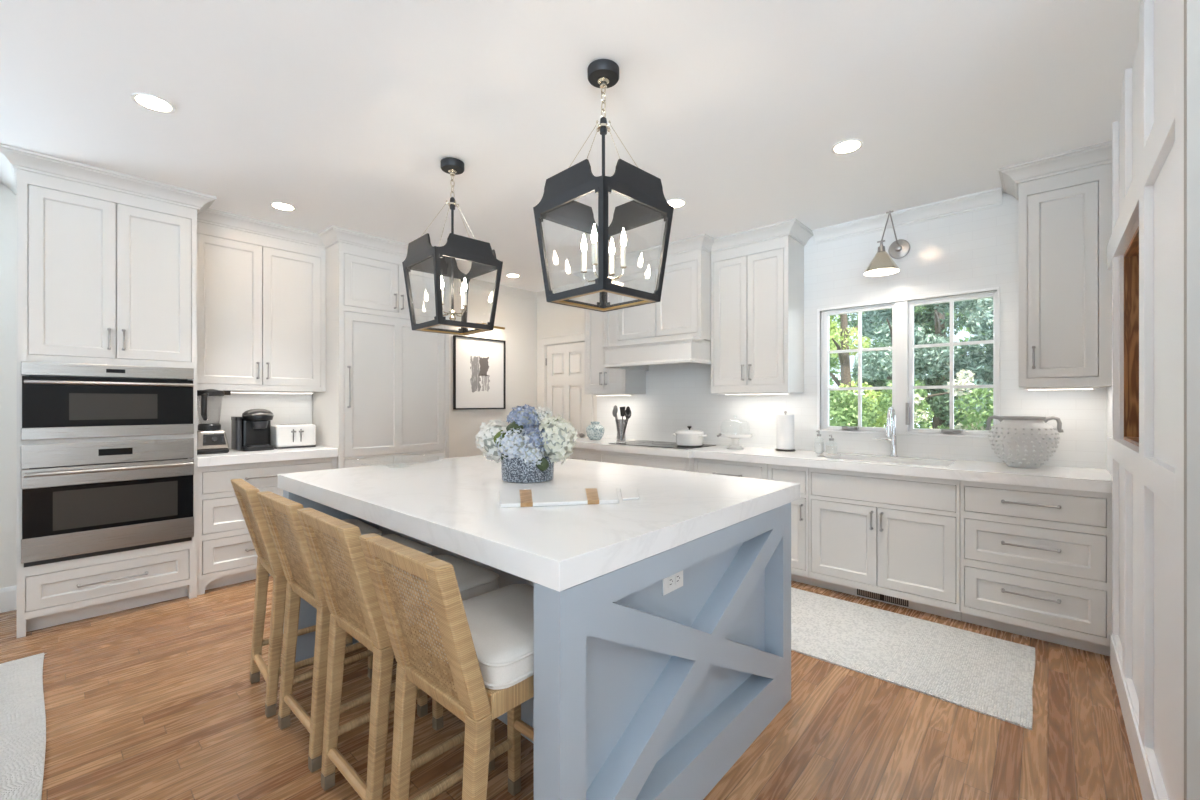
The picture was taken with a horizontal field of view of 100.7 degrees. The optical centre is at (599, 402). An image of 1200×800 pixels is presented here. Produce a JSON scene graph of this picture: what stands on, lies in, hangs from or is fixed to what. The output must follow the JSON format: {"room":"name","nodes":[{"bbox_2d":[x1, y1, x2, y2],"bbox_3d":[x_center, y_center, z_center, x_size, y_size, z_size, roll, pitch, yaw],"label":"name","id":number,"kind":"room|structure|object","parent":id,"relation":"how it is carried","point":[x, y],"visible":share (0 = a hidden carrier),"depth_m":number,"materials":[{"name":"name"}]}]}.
{"room":"kitchen","nodes":[
{"label":"kitchen","id":0,"kind":"room"},
{"bbox_2d":[0,183,536,587],"bbox_3d":[-3.089,-0.040,3.959,0.150,2.700,6.950,0,0,42],"label":"wall","id":1,"kind":"structure","parent":0,"point":[518,316],"depth_m":5.46,"materials":[{"name":"white paint"}]},
{"bbox_2d":[0,585,16,612],"bbox_3d":[-4.526,1.235,2.239,0.018,0.150,2.470,0,0,42],"label":"baseboard","id":2,"kind":"structure","parent":1,"relation":"attached to","point":[8,595],"depth_m":3.12,"materials":[{"name":"white paint"}]},
{"bbox_2d":[197,393,311,448],"bbox_3d":[-2.862,0.138,4.093,0.009,0.460,0.892,0,0,42],"label":"wall tile","id":3,"kind":"structure","parent":1,"relation":"attached to","point":[286,408],"depth_m":4.12,"materials":[{"name":"white tile"}]},
{"bbox_2d":[197,208,325,391],"bbox_3d":[-2.706,-0.741,3.951,0.410,1.297,0.897,0,0,42],"label":"upper cabinet","id":4,"kind":"object","parent":1,"relation":"attached to","point":[261,285],"visible":0.89,"depth_m":3.85,"materials":[{"name":"white paint"}]},
{"bbox_2d":[231,391,313,393],"bbox_3d":[-2.724,-0.084,3.969,0.024,0.014,0.800,0,0,42],"label":"light","id":5,"kind":"object","parent":4,"relation":"attached to","point":[231,391],"visible":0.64,"depth_m":4.00,"materials":[{"name":"white plastic"}]},
{"bbox_2d":[453,335,505,409],"bbox_3d":[-1.375,-0.335,5.726,0.030,0.820,0.690,0,0,42],"label":"framed print","id":6,"kind":"object","parent":1,"relation":"attached to","point":[479,364],"visible":0.99,"depth_m":5.71,"materials":[{"name":"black paper"}]},
{"bbox_2d":[449,277,583,300],"bbox_3d":[-0.916,-1.345,5.461,1.070,0.087,1.510,0,0,42],"label":"trim","id":7,"kind":"structure","parent":1,"relation":"attached to","point":[474,283],"depth_m":5.93,"materials":[{"name":"white paint"}]},
{"bbox_2d":[0,0,1140,291],"bbox_3d":[0.132,-1.450,1.058,8.820,0.120,6.950,0,0,42],"label":"ceiling","id":8,"kind":"structure","parent":0,"point":[346,114],"depth_m":2.26,"materials":[{"name":"white paint"}]},
{"bbox_2d":[131,93,175,113],"bbox_3d":[-2.067,-1.387,2.306,0.156,0.005,0.156,0,0,42],"label":"recessed light","id":9,"kind":"object","parent":8,"relation":"in","point":[148,101],"visible":1,"depth_m":2.31,"materials":[{"name":"white paint"}]},
{"bbox_2d":[270,202,295,210],"bbox_3d":[-2.242,-1.387,3.519,0.156,0.005,0.156,0,0,42],"label":"recessed light","id":10,"kind":"object","parent":8,"relation":"in","point":[277,205],"visible":1,"depth_m":3.52,"materials":[{"name":"white paint"}]},
{"bbox_2d":[402,157,502,335],"bbox_3d":[-0.852,-0.904,2.875,0.414,0.969,0.414,0,0,-44],"label":"lantern pendant","id":11,"kind":"object","parent":8,"relation":"hanging from","point":[421,256],"visible":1,"depth_m":2.83,"materials":[{"name":"black metal"}]},
{"bbox_2d":[441,276,443,302],"bbox_3d":[-0.890,-0.635,2.793,0.025,0.157,0.025,0,0,42],"label":"candle","id":12,"kind":"object","parent":11,"relation":"on","point":[442,284],"depth_m":2.79,"materials":[{"name":"beige wax"}]},
{"bbox_2d":[463,278,466,304],"bbox_3d":[-0.771,-0.635,2.837,0.025,0.157,0.025,0,0,42],"label":"candle","id":13,"kind":"object","parent":11,"relation":"on","point":[464,283],"depth_m":2.83,"materials":[{"name":"beige wax"}]},
{"bbox_2d":[533,59,673,311],"bbox_3d":[0.014,-0.904,2.069,0.414,0.969,0.414,0,0,-44],"label":"lantern pendant","id":14,"kind":"object","parent":8,"relation":"hanging from","point":[648,204],"visible":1,"depth_m":2.02,"materials":[{"name":"black metal"}]},
{"bbox_2d":[581,235,586,270],"bbox_3d":[-0.068,-0.635,2.106,0.025,0.157,0.025,0,0,42],"label":"candle","id":15,"kind":"object","parent":14,"relation":"on","point":[583,246],"depth_m":2.10,"materials":[{"name":"beige wax"}]},
{"bbox_2d":[591,224,596,262],"bbox_3d":[-0.023,-0.635,1.987,0.025,0.157,0.025,0,0,42],"label":"candle","id":16,"kind":"object","parent":14,"relation":"on","point":[594,235],"depth_m":1.98,"materials":[{"name":"beige wax"}]},
{"bbox_2d":[581,263,626,282],"bbox_3d":[0.014,-0.510,2.069,0.155,0.091,0.155,0,0,-20],"label":"candelabra","id":17,"kind":"object","parent":14,"relation":"on","point":[623,265],"depth_m":2.05,"materials":[{"name":"silver metal"}]},
{"bbox_2d":[609,239,614,272],"bbox_3d":[0.051,-0.635,2.151,0.025,0.157,0.025,0,0,42],"label":"candle","id":18,"kind":"object","parent":14,"relation":"on","point":[611,249],"depth_m":2.14,"materials":[{"name":"beige wax"}]},
{"bbox_2d":[621,228,625,265],"bbox_3d":[0.096,-0.635,2.032,0.025,0.157,0.025,0,0,42],"label":"candle","id":19,"kind":"object","parent":14,"relation":"on","point":[623,238],"depth_m":2.02,"materials":[{"name":"beige wax"}]},
{"bbox_2d":[667,199,685,207],"bbox_3d":[0.522,-1.387,3.466,0.156,0.005,0.156,0,0,42],"label":"recessed light","id":20,"kind":"object","parent":8,"relation":"in","point":[676,203],"visible":0.73,"depth_m":3.44,"materials":[{"name":"white paint"}]},
{"bbox_2d":[831,139,862,154],"bbox_3d":[1.340,-1.387,2.699,0.156,0.005,0.156,0,0,42],"label":"recessed light","id":21,"kind":"object","parent":8,"relation":"in","point":[851,145],"visible":1,"depth_m":2.69,"materials":[{"name":"white paint"}]},
{"bbox_2d":[0,576,1142,799],"bbox_3d":[0.132,1.360,1.058,8.820,0.100,6.950,0,0,42],"label":"floor","id":22,"kind":"structure","parent":0,"point":[156,701],"depth_m":1.98,"materials":[{"name":"brown wood"}]},
{"bbox_2d":[0,653,46,799],"bbox_3d":[-2.596,1.303,1.189,2.362,0.012,1.705,0,0,42],"label":"area rug","id":23,"kind":"object","parent":22,"relation":"on","point":[22,705],"visible":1,"depth_m":1.98,"materials":[{"name":"white fabric"}]},
{"bbox_2d":[0,144,216,637],"bbox_3d":[-3.168,-0.040,3.229,0.690,2.699,0.969,0,0,42],"label":"tall cabinet","id":24,"kind":"object","parent":22,"relation":"on","point":[107,259],"visible":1,"depth_m":3.02,"materials":[{"name":"white paint"}]},
{"bbox_2d":[21,438,193,566],"bbox_3d":[-2.958,0.578,3.038,0.098,0.684,0.754,0,0,42],"label":"wall oven","id":25,"kind":"object","parent":24,"relation":"in","point":[86,499],"visible":1,"depth_m":3.00,"materials":[{"name":"silver metal"}]},
{"bbox_2d":[21,361,193,439],"bbox_3d":[-2.958,-0.011,3.038,0.098,0.438,0.754,0,0,42],"label":"microwave oven","id":26,"kind":"object","parent":24,"relation":"in","point":[60,400],"visible":1,"depth_m":3.00,"materials":[{"name":"silver metal"}]},
{"bbox_2d":[197,457,336,594],"bbox_3d":[-2.638,0.873,3.890,0.603,0.874,0.897,0,0,42],"label":"base cabinet","id":27,"kind":"object","parent":22,"relation":"on","point":[226,553],"visible":0.38,"depth_m":3.52,"materials":[{"name":"white paint"}]},
{"bbox_2d":[197,445,337,466],"bbox_3d":[-2.642,0.403,3.894,0.598,0.065,0.897,0,0,42],"label":"countertop","id":28,"kind":"structure","parent":27,"relation":"on","point":[233,456],"depth_m":3.69,"materials":[{"name":"white stone"}]},
{"bbox_2d":[197,389,230,454],"bbox_3d":[-2.861,0.123,3.669,0.238,0.492,0.225,0,0,42],"label":"blender","id":29,"kind":"object","parent":28,"relation":"on","point":[211,439],"visible":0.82,"depth_m":3.61,"materials":[{"name":"black plastic"}]},
{"bbox_2d":[231,409,273,450],"bbox_3d":[-2.719,0.208,3.909,0.249,0.322,0.259,0,0,42],"label":"coffee maker","id":30,"kind":"object","parent":28,"relation":"on","point":[251,431],"visible":1,"depth_m":3.86,"materials":[{"name":"black plastic"}]},
{"bbox_2d":[271,424,315,448],"bbox_3d":[-2.541,0.274,4.125,0.222,0.191,0.290,0,0,42],"label":"toaster","id":31,"kind":"object","parent":28,"relation":"on","point":[283,436],"visible":0.93,"depth_m":4.05,"materials":[{"name":"white plastic"}]},
{"bbox_2d":[231,478,381,717],"bbox_3d":[-1.369,0.831,2.345,0.552,0.958,0.410,0,0,-44],"label":"bar stool","id":32,"kind":"object","parent":22,"relation":"on","point":[268,562],"visible":0.53,"depth_m":2.17,"materials":[{"name":"wicker"}]},
{"bbox_2d":[288,519,380,556],"bbox_3d":[-1.316,0.646,2.396,0.395,0.079,0.402,0,0,-44],"label":"cushion","id":33,"kind":"object","parent":32,"relation":"on","point":[364,528],"depth_m":2.42,"materials":[{"name":"beige wicker"}]},
{"bbox_2d":[257,491,431,772],"bbox_3d":[-1.025,0.831,2.037,0.410,0.958,0.552,0,0,42],"label":"bar stool","id":34,"kind":"object","parent":22,"relation":"on","point":[303,581],"visible":0.48,"depth_m":1.89,"materials":[{"name":"wicker"}]},
{"bbox_2d":[329,534,430,587],"bbox_3d":[-0.975,0.646,2.093,0.402,0.079,0.395,0,0,42],"label":"cushion","id":35,"kind":"object","parent":34,"relation":"on","point":[422,548],"depth_m":2.14,"materials":[{"name":"beige wicker"}]},
{"bbox_2d":[312,225,460,468],"bbox_3d":[-1.969,-0.040,4.565,0.695,2.699,1.175,0,0,42],"label":"tall cabinet","id":36,"kind":"object","parent":22,"relation":"on","point":[387,392],"visible":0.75,"depth_m":4.28,"materials":[{"name":"white paint"}]},
{"bbox_2d":[297,507,498,799],"bbox_3d":[-0.677,0.831,1.724,0.410,0.958,0.552,0,0,42],"label":"bar stool","id":37,"kind":"object","parent":22,"relation":"on","point":[369,629],"visible":0.63,"depth_m":1.59,"materials":[{"name":"wicker"}]},
{"bbox_2d":[349,554,497,625],"bbox_3d":[-0.627,0.646,1.780,0.402,0.079,0.395,0,0,42],"label":"cushion","id":38,"kind":"object","parent":37,"relation":"on","point":[473,580],"depth_m":1.74,"materials":[{"name":"beige fabric"}]},
{"bbox_2d":[359,533,533,799],"bbox_3d":[-0.312,0.831,1.395,0.410,0.958,0.552,0,0,42],"label":"bar stool","id":39,"kind":"object","parent":22,"relation":"on","point":[485,642],"visible":0.81,"depth_m":1.25,"materials":[{"name":"wicker"}]},
{"bbox_2d":[419,584,533,689],"bbox_3d":[-0.262,0.646,1.450,0.402,0.079,0.395,0,0,42],"label":"cushion","id":40,"kind":"object","parent":39,"relation":"on","point":[501,620],"depth_m":1.32,"materials":[{"name":"beige fabric"}]},
{"bbox_2d":[283,490,790,799],"bbox_3d":[-0.381,0.876,2.365,2.039,0.868,1.406,0,0,42],"label":"kitchen island","id":41,"kind":"object","parent":22,"relation":"on","point":[641,693],"visible":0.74,"depth_m":1.55,"materials":[{"name":"blue paint"}]},
{"bbox_2d":[278,455,799,591],"bbox_3d":[-0.375,0.406,2.433,2.122,0.071,1.518,0,0,42],"label":"island countertop","id":42,"kind":"structure","parent":41,"relation":"on","point":[450,504],"depth_m":1.77,"materials":[{"name":"white stone"}]},
{"bbox_2d":[352,455,443,467],"bbox_3d":[-1.164,0.347,2.892,0.494,0.044,0.494,0,0,42],"label":"cake plate","id":43,"kind":"object","parent":42,"relation":"on","point":[407,460],"visible":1,"depth_m":2.87,"materials":[{"name":"white ceramic"}]},
{"bbox_2d":[501,454,553,482],"bbox_3d":[-0.349,0.310,2.404,0.252,0.118,0.252,0,0,42],"label":"flower vase","id":44,"kind":"object","parent":42,"relation":"on","point":[514,470],"visible":0.67,"depth_m":2.29,"materials":[{"name":"blue ceramic"}]},
{"bbox_2d":[475,420,506,462],"bbox_3d":[-0.492,0.210,2.420,0.241,0.262,0.198,0,0,42],"label":"flower","id":45,"kind":"object","parent":44,"relation":"in","point":[488,443],"visible":0.62,"depth_m":2.38,"materials":[{"name":"white plant"}]},
{"bbox_2d":[494,430,506,446],"bbox_3d":[-0.418,0.224,2.358,0.167,0.195,0.038,0,0,-22],"label":"leaf","id":46,"kind":"object","parent":44,"relation":"in","point":[499,433],"visible":0.44,"depth_m":2.34,"materials":[{"name":"green plant"}]},
{"bbox_2d":[495,428,531,458],"bbox_3d":[-0.401,0.228,2.330,0.186,0.225,0.187,0,0,42],"label":"flower","id":47,"kind":"object","parent":44,"relation":"in","point":[512,444],"visible":0.83,"depth_m":2.28,"materials":[{"name":"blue plant"}]},
{"bbox_2d":[506,421,522,433],"bbox_3d":[-0.393,0.199,2.375,0.107,0.243,0.060,0,0,-19],"label":"leaf","id":48,"kind":"object","parent":44,"relation":"in","point":[510,426],"visible":0.41,"depth_m":2.36,"materials":[{"name":"green plant"}]},
{"bbox_2d":[506,404,540,431],"bbox_3d":[-0.371,0.172,2.444,0.174,0.336,0.178,0,0,42],"label":"flower","id":49,"kind":"object","parent":44,"relation":"in","point":[525,417],"visible":0.72,"depth_m":2.39,"materials":[{"name":"blue plant"}]},
{"bbox_2d":[517,443,544,465],"bbox_3d":[-0.329,0.262,2.313,0.159,0.159,0.133,0,0,42],"label":"flower","id":50,"kind":"object","parent":44,"relation":"in","point":[530,454],"visible":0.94,"depth_m":2.27,"materials":[{"name":"white plant"}]},
{"bbox_2d":[521,426,547,450],"bbox_3d":[-0.301,0.225,2.376,0.166,0.231,0.160,0,0,42],"label":"flower","id":51,"kind":"object","parent":44,"relation":"in","point":[535,438],"visible":0.48,"depth_m":2.32,"materials":[{"name":"blue plant"}]},
{"bbox_2d":[532,405,552,427],"bbox_3d":[-0.296,0.176,2.462,0.131,0.328,0.136,0,0,-9],"label":"flower","id":52,"kind":"object","parent":44,"relation":"in","point":[541,411],"visible":0.5,"depth_m":2.43,"materials":[{"name":"white plant"}]},
{"bbox_2d":[536,457,548,471],"bbox_3d":[-0.306,0.285,2.332,0.044,0.074,0.165,0,0,-44],"label":"leaf","id":53,"kind":"object","parent":44,"relation":"in","point":[544,465],"visible":0.89,"depth_m":2.28,"materials":[{"name":"green plant"}]},
{"bbox_2d":[534,411,577,463],"bbox_3d":[-0.216,0.190,2.393,0.220,0.302,0.212,0,0,42],"label":"flower","id":54,"kind":"object","parent":44,"relation":"in","point":[559,435],"visible":0.8,"depth_m":2.33,"materials":[{"name":"beige plant"}]},
{"bbox_2d":[499,488,618,507],"bbox_3d":[-0.154,0.362,1.913,0.481,0.016,0.275,0,0,-7],"label":"serving board","id":55,"kind":"object","parent":42,"relation":"on","point":[528,497],"visible":1,"depth_m":1.87,"materials":[{"name":"white stone"}]},
{"bbox_2d":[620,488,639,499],"bbox_3d":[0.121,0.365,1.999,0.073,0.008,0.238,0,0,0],"label":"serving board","id":56,"kind":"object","parent":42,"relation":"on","point":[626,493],"visible":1,"depth_m":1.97,"materials":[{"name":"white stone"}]},
{"bbox_2d":[663,570,682,595],"bbox_3d":[0.243,0.588,1.650,0.008,0.070,0.117,0,0,42],"label":"wall outlet","id":57,"kind":"object","parent":41,"relation":"attached to","point":[671,583],"visible":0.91,"depth_m":1.64,"materials":[{"name":"white plastic"}]},
{"bbox_2d":[565,448,598,461],"bbox_3d":[-0.025,0.881,5.243,0.647,0.855,0.635,0,0,42],"label":"base cabinet","id":58,"kind":"object","parent":22,"relation":"on","point":[578,453],"visible":0.16,"depth_m":4.97,"materials":[{"name":"white paint"}]},
{"bbox_2d":[599,450,693,471],"bbox_3d":[0.571,0.881,4.663,1.007,0.855,0.700,0,0,42],"label":"base cabinet","id":59,"kind":"object","parent":22,"relation":"on","point":[654,461],"visible":0.05,"depth_m":4.37,"materials":[{"name":"white paint"}]},
{"bbox_2d":[572,438,1111,492],"bbox_3d":[1.238,0.423,4.073,4.128,0.060,0.686,0,0,42],"label":"countertop","id":60,"kind":"structure","parent":59,"relation":"on","point":[1060,477],"depth_m":3.27,"materials":[{"name":"white stone"}]},
{"bbox_2d":[586,421,603,439],"bbox_3d":[-0.051,0.295,5.294,0.196,0.194,0.196,0,0,42],"label":"ginger jar","id":61,"kind":"object","parent":60,"relation":"on","point":[594,431],"visible":0.99,"depth_m":5.23,"materials":[{"name":"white ceramic"}]},
{"bbox_2d":[609,440,715,448],"bbox_3d":[0.573,0.389,4.671,0.880,0.007,0.490,0,0,42],"label":"cooktop","id":62,"kind":"object","parent":60,"relation":"in","point":[637,442],"visible":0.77,"depth_m":4.61,"materials":[{"name":"black glass"}]},
{"bbox_2d":[672,426,706,446],"bbox_3d":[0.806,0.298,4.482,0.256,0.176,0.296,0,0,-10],"label":"cooking pot","id":63,"kind":"object","parent":62,"relation":"on","point":[688,438],"visible":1,"depth_m":4.38,"materials":[{"name":"white ceramic"}]},
{"bbox_2d":[717,418,751,449],"bbox_3d":[1.155,0.247,4.249,0.280,0.290,0.280,0,0,42],"label":"cake stand","id":64,"kind":"object","parent":60,"relation":"on","point":[735,437],"visible":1,"depth_m":4.21,"materials":[{"name":"white ceramic"}]},
{"bbox_2d":[776,411,795,451],"bbox_3d":[1.521,0.229,4.080,0.156,0.327,0.156,0,0,42],"label":"paper towel holder","id":65,"kind":"object","parent":60,"relation":"on","point":[785,423],"visible":1,"depth_m":4.02,"materials":[{"name":"white paper"}]},
{"bbox_2d":[814,430,822,452],"bbox_3d":[1.717,0.302,3.903,0.071,0.180,0.068,0,0,-6],"label":"soap dispenser","id":66,"kind":"object","parent":60,"relation":"on","point":[818,445],"visible":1,"depth_m":3.88,"materials":[{"name":"clear glass"}]},
{"bbox_2d":[826,434,836,453],"bbox_3d":[1.792,0.318,3.850,0.079,0.150,0.079,0,0,-11],"label":"soap dispenser","id":67,"kind":"object","parent":60,"relation":"on","point":[830,449],"visible":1,"depth_m":3.83,"materials":[{"name":"clear glass"}]},
{"bbox_2d":[873,406,897,456],"bbox_3d":[2.092,0.209,3.585,0.152,0.367,0.188,0,0,-1],"label":"faucet","id":68,"kind":"object","parent":60,"relation":"on","point":[890,430],"visible":1,"depth_m":3.61,"materials":[{"name":"silver metal"}]},
{"bbox_2d":[985,415,1063,467],"bbox_3d":[2.591,0.235,3.049,0.337,0.314,0.340,0,0,-18],"label":"bowl","id":69,"kind":"object","parent":60,"relation":"on","point":[1019,441],"visible":1,"depth_m":2.96,"materials":[{"name":"grey ceramic"}]},
{"bbox_2d":[694,458,767,479],"bbox_3d":[1.203,0.881,4.138,0.630,0.855,0.635,0,0,42],"label":"base cabinet","id":70,"kind":"object","parent":22,"relation":"on","point":[701,465],"visible":0.22,"depth_m":3.91,"materials":[{"name":"white paint"}]},
{"bbox_2d":[768,464,811,584],"bbox_3d":[1.550,0.881,3.825,0.299,0.855,0.635,0,0,42],"label":"base cabinet","id":71,"kind":"object","parent":22,"relation":"on","point":[795,474],"visible":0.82,"depth_m":3.56,"materials":[{"name":"white paint"}]},
{"bbox_2d":[809,467,961,620],"bbox_3d":[1.986,0.881,3.432,0.868,0.855,0.635,0,0,42],"label":"base cabinet","id":72,"kind":"object","parent":22,"relation":"on","point":[898,536],"visible":0.98,"depth_m":3.19,"materials":[{"name":"white paint"}]},
{"bbox_2d":[857,589,907,606],"bbox_3d":[1.850,1.269,3.264,0.300,0.058,0.009,0,0,42],"label":"floor vent","id":73,"kind":"object","parent":72,"relation":"attached to","point":[860,592],"visible":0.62,"depth_m":3.26,"materials":[{"name":"grey metal"}]},
{"bbox_2d":[791,587,1034,729],"bbox_3d":[1.166,1.305,3.088,2.306,0.008,0.886,0,0,42],"label":"runner rug","id":74,"kind":"object","parent":22,"relation":"on","point":[987,675],"visible":0.56,"depth_m":2.58,"materials":[{"name":"beige carpet"}]},
{"bbox_2d":[960,480,1111,655],"bbox_3d":[2.550,0.881,2.925,0.642,0.855,0.635,0,0,42],"label":"base cabinet","id":75,"kind":"object","parent":22,"relation":"on","point":[1036,562],"visible":0.96,"depth_m":2.71,"materials":[{"name":"white paint"}]},
{"bbox_2d":[537,193,1106,468],"bbox_3d":[1.282,-0.040,4.599,5.490,2.700,0.150,0,0,42],"label":"wall","id":76,"kind":"structure","parent":0,"point":[977,249],"depth_m":3.77,"materials":[{"name":"white paint"}]},
{"bbox_2d":[545,342,585,437],"bbox_3d":[-0.422,0.292,6.033,0.723,2.019,0.118,0,0,42],"label":"door","id":77,"kind":"structure","parent":76,"relation":"in","point":[566,396],"depth_m":6.01,"materials":[{"name":"white paint"}]},
{"bbox_2d":[539,332,592,437],"bbox_3d":[-0.425,0.242,6.017,0.935,2.136,0.026,0,0,42],"label":"trim","id":78,"kind":"structure","parent":76,"relation":"attached to","point":[573,337],"depth_m":6.10,"materials":[{"name":"white paint"}]},
{"bbox_2d":[573,264,645,394],"bbox_3d":[0.093,-0.740,5.277,0.656,1.299,0.427,0,0,42],"label":"upper cabinet","id":79,"kind":"object","parent":76,"relation":"attached to","point":[599,327],"visible":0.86,"depth_m":5.19,"materials":[{"name":"white paint"}]},
{"bbox_2d":[602,337,710,370],"bbox_3d":[0.610,-0.438,4.646,0.997,0.204,0.673,0,0,42],"label":"range hood","id":80,"kind":"object","parent":76,"relation":"attached to","point":[638,355],"visible":0.93,"depth_m":4.33,"materials":[{"name":"white paint"}]},
{"bbox_2d":[608,234,714,344],"bbox_3d":[0.638,-0.966,4.678,1.128,0.846,0.587,0,0,42],"label":"upper cabinet","id":81,"kind":"object","parent":76,"relation":"attached to","point":[683,310],"visible":0.74,"depth_m":4.41,"materials":[{"name":"white paint"}]},
{"bbox_2d":[710,218,812,392],"bbox_3d":[1.331,-0.737,4.162,0.765,1.304,0.427,0,0,42],"label":"upper cabinet","id":82,"kind":"object","parent":76,"relation":"attached to","point":[757,274],"visible":0.99,"depth_m":4.06,"materials":[{"name":"white paint"}]},
{"bbox_2d":[724,392,789,394],"bbox_3d":[1.313,-0.077,4.200,0.570,0.014,0.024,0,0,42],"label":"light","id":83,"kind":"object","parent":82,"relation":"attached to","point":[778,392],"visible":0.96,"depth_m":4.22,"materials":[{"name":"white plastic"}]},
{"bbox_2d":[823,305,894,429],"bbox_3d":[2.005,-0.264,3.874,0.519,0.939,0.109,0,0,42],"label":"window","id":84,"kind":"structure","parent":76,"relation":"in","point":[826,352],"depth_m":3.89,"materials":[{"name":"white paint"}]},
{"bbox_2d":[864,211,909,275],"bbox_3d":[2.022,-1.131,3.521,0.219,0.464,0.459,0,0,42],"label":"wall sconce","id":85,"kind":"object","parent":76,"relation":"attached to","point":[882,264],"visible":1,"depth_m":3.49,"materials":[{"name":"silver metal"}]},
{"bbox_2d":[877,241,885,252],"bbox_3d":[1.941,-1.073,3.432,0.060,0.076,0.060,0,0,42],"label":"socket","id":86,"kind":"object","parent":85,"relation":"attached to","point":[881,249],"depth_m":3.42,"materials":[{"name":"silver metal"}]},
{"bbox_2d":[812,187,1002,242],"bbox_3d":[2.175,-1.345,3.633,1.186,0.087,0.090,0,0,42],"label":"trim","id":87,"kind":"structure","parent":76,"relation":"attached to","point":[993,197],"depth_m":3.56,"materials":[{"name":"white paint"}]},
{"bbox_2d":[817,287,999,437],"bbox_3d":[2.247,-0.266,3.715,1.160,0.996,0.152,0,0,42],"label":"trim","id":88,"kind":"structure","parent":76,"relation":"attached to","point":[901,305],"depth_m":3.65,"materials":[{"name":"white paint"}]},
{"bbox_2d":[906,293,994,432],"bbox_3d":[2.440,-0.264,3.483,0.509,0.939,0.109,0,0,42],"label":"window","id":89,"kind":"structure","parent":76,"relation":"in","point":[909,406],"depth_m":3.49,"materials":[{"name":"white paint"}]},
{"bbox_2d":[998,140,1111,388],"bbox_3d":[2.680,-0.741,2.947,0.478,1.297,0.427,0,0,42],"label":"upper cabinet","id":90,"kind":"object","parent":76,"relation":"attached to","point":[1065,198],"visible":0.94,"depth_m":2.82,"materials":[{"name":"white paint"}]},
{"bbox_2d":[1026,387,1094,389],"bbox_3d":[2.714,-0.084,2.939,0.300,0.014,0.024,0,0,42],"label":"light","id":91,"kind":"object","parent":90,"relation":"attached to","point":[1050,388],"visible":0.89,"depth_m":2.93,"materials":[{"name":"white plastic"}]},
{"bbox_2d":[1107,0,1174,799],"bbox_3d":[2.328,-0.040,1.927,0.360,2.700,2.420,0,0,42],"label":"wall","id":92,"kind":"structure","parent":0,"point":[1164,10],"depth_m":1.53,"materials":[{"name":"white paint"}]},
{"bbox_2d":[1124,256,1138,436],"bbox_3d":[2.362,-0.271,1.971,0.325,0.899,0.930,0,0,42],"label":"trim","id":93,"kind":"structure","parent":92,"relation":"attached to","point":[1131,264],"depth_m":2.40,"materials":[{"name":"brown wood"}]},
{"bbox_2d":[1124,226,1138,446],"bbox_3d":[2.356,-0.271,1.976,0.310,0.899,0.900,0,0,42],"label":"trim","id":94,"kind":"structure","parent":92,"relation":"attached to","point":[1133,248],"depth_m":2.25,"materials":[{"name":"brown wood"}]},
{"bbox_2d":[1110,634,1168,799],"bbox_3d":[1.976,1.228,1.826,0.028,0.165,1.778,0,0,42],"label":"baseboard","id":95,"kind":"structure","parent":92,"relation":"attached to","point":[1152,787],"depth_m":1.82,"materials":[{"name":"white paint"}]},
{"bbox_2d":[1107,0,1183,799],"bbox_3d":[2.072,-0.120,1.929,0.022,2.540,2.060,0,0,42],"label":"trim","id":96,"kind":"structure","parent":92,"relation":"attached to","point":[1157,137],"depth_m":1.66,"materials":[{"name":"white paint"}]},
{"bbox_2d":[1184,0,1199,799],"bbox_3d":[1.504,-0.040,1.016,0.404,2.700,0.033,0,0,42],"label":"trim","id":97,"kind":"structure","parent":92,"relation":"attached to","point":[1191,7],"depth_m":1.13,"materials":[{"name":"grey wood"}]},
{"label":"outside","id":98,"kind":"structure","parent":0,"visible":0},
{"bbox_3d":[7.186,1.860,13.957,24.000,0.100,21.640,0,0,42],"label":"ground","id":99,"kind":"structure","parent":98,"visible":0},
{"bbox_2d":[829,387,884,426],"bbox_3d":[2.862,0.749,7.081,2.082,2.130,1.567,0,0,37],"label":"shrub","id":100,"kind":"object","parent":99,"relation":"on","point":[849,413],"visible":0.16,"depth_m":6.57,"materials":[{"name":"green plant"}]},
{"bbox_2d":[829,314,914,426],"bbox_3d":[4.666,-0.609,9.611,2.789,4.845,2.096,0,0,39],"label":"maple tree","id":101,"kind":"object","parent":99,"relation":"on","point":[844,333],"visible":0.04,"depth_m":9.54,"materials":[{"name":"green plant"}]},
{"bbox_2d":[853,305,965,405],"bbox_3d":[4.573,-0.577,7.652,1.573,4.778,1.615,0,0,-10],"label":"cedar tree","id":102,"kind":"object","parent":99,"relation":"on","point":[930,360],"visible":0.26,"depth_m":7.37,"materials":[{"name":"green plant"}]},
{"bbox_2d":[829,304,992,428],"bbox_3d":[8.853,-1.189,14.231,7.863,6.005,2.997,0,0,42],"label":"tree","id":103,"kind":"object","parent":99,"relation":"on","point":[833,362],"visible":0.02,"depth_m":15.34,"materials":[{"name":"green plant"}]},
{"bbox_2d":[847,301,989,428],"bbox_3d":[7.011,-0.689,10.451,3.603,5.004,2.022,0,0,42],"label":"spruce tree","id":104,"kind":"object","parent":99,"relation":"on","point":[940,406],"visible":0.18,"depth_m":10.34,"materials":[{"name":"green plant"}]},
{"bbox_2d":[879,369,992,429],"bbox_3d":[4.133,0.715,5.669,1.644,2.199,1.668,0,0,-20],"label":"flowering shrub","id":105,"kind":"object","parent":99,"relation":"on","point":[967,424],"visible":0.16,"depth_m":5.52,"materials":[{"name":"green plant"}]},
{"bbox_2d":[933,298,992,414],"bbox_3d":[5.867,-0.369,7.184,1.714,4.363,1.647,0,0,4],"label":"pine tree","id":106,"kind":"object","parent":99,"relation":"on","point":[983,311],"visible":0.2,"depth_m":7.18,"materials":[{"name":"green plant"}]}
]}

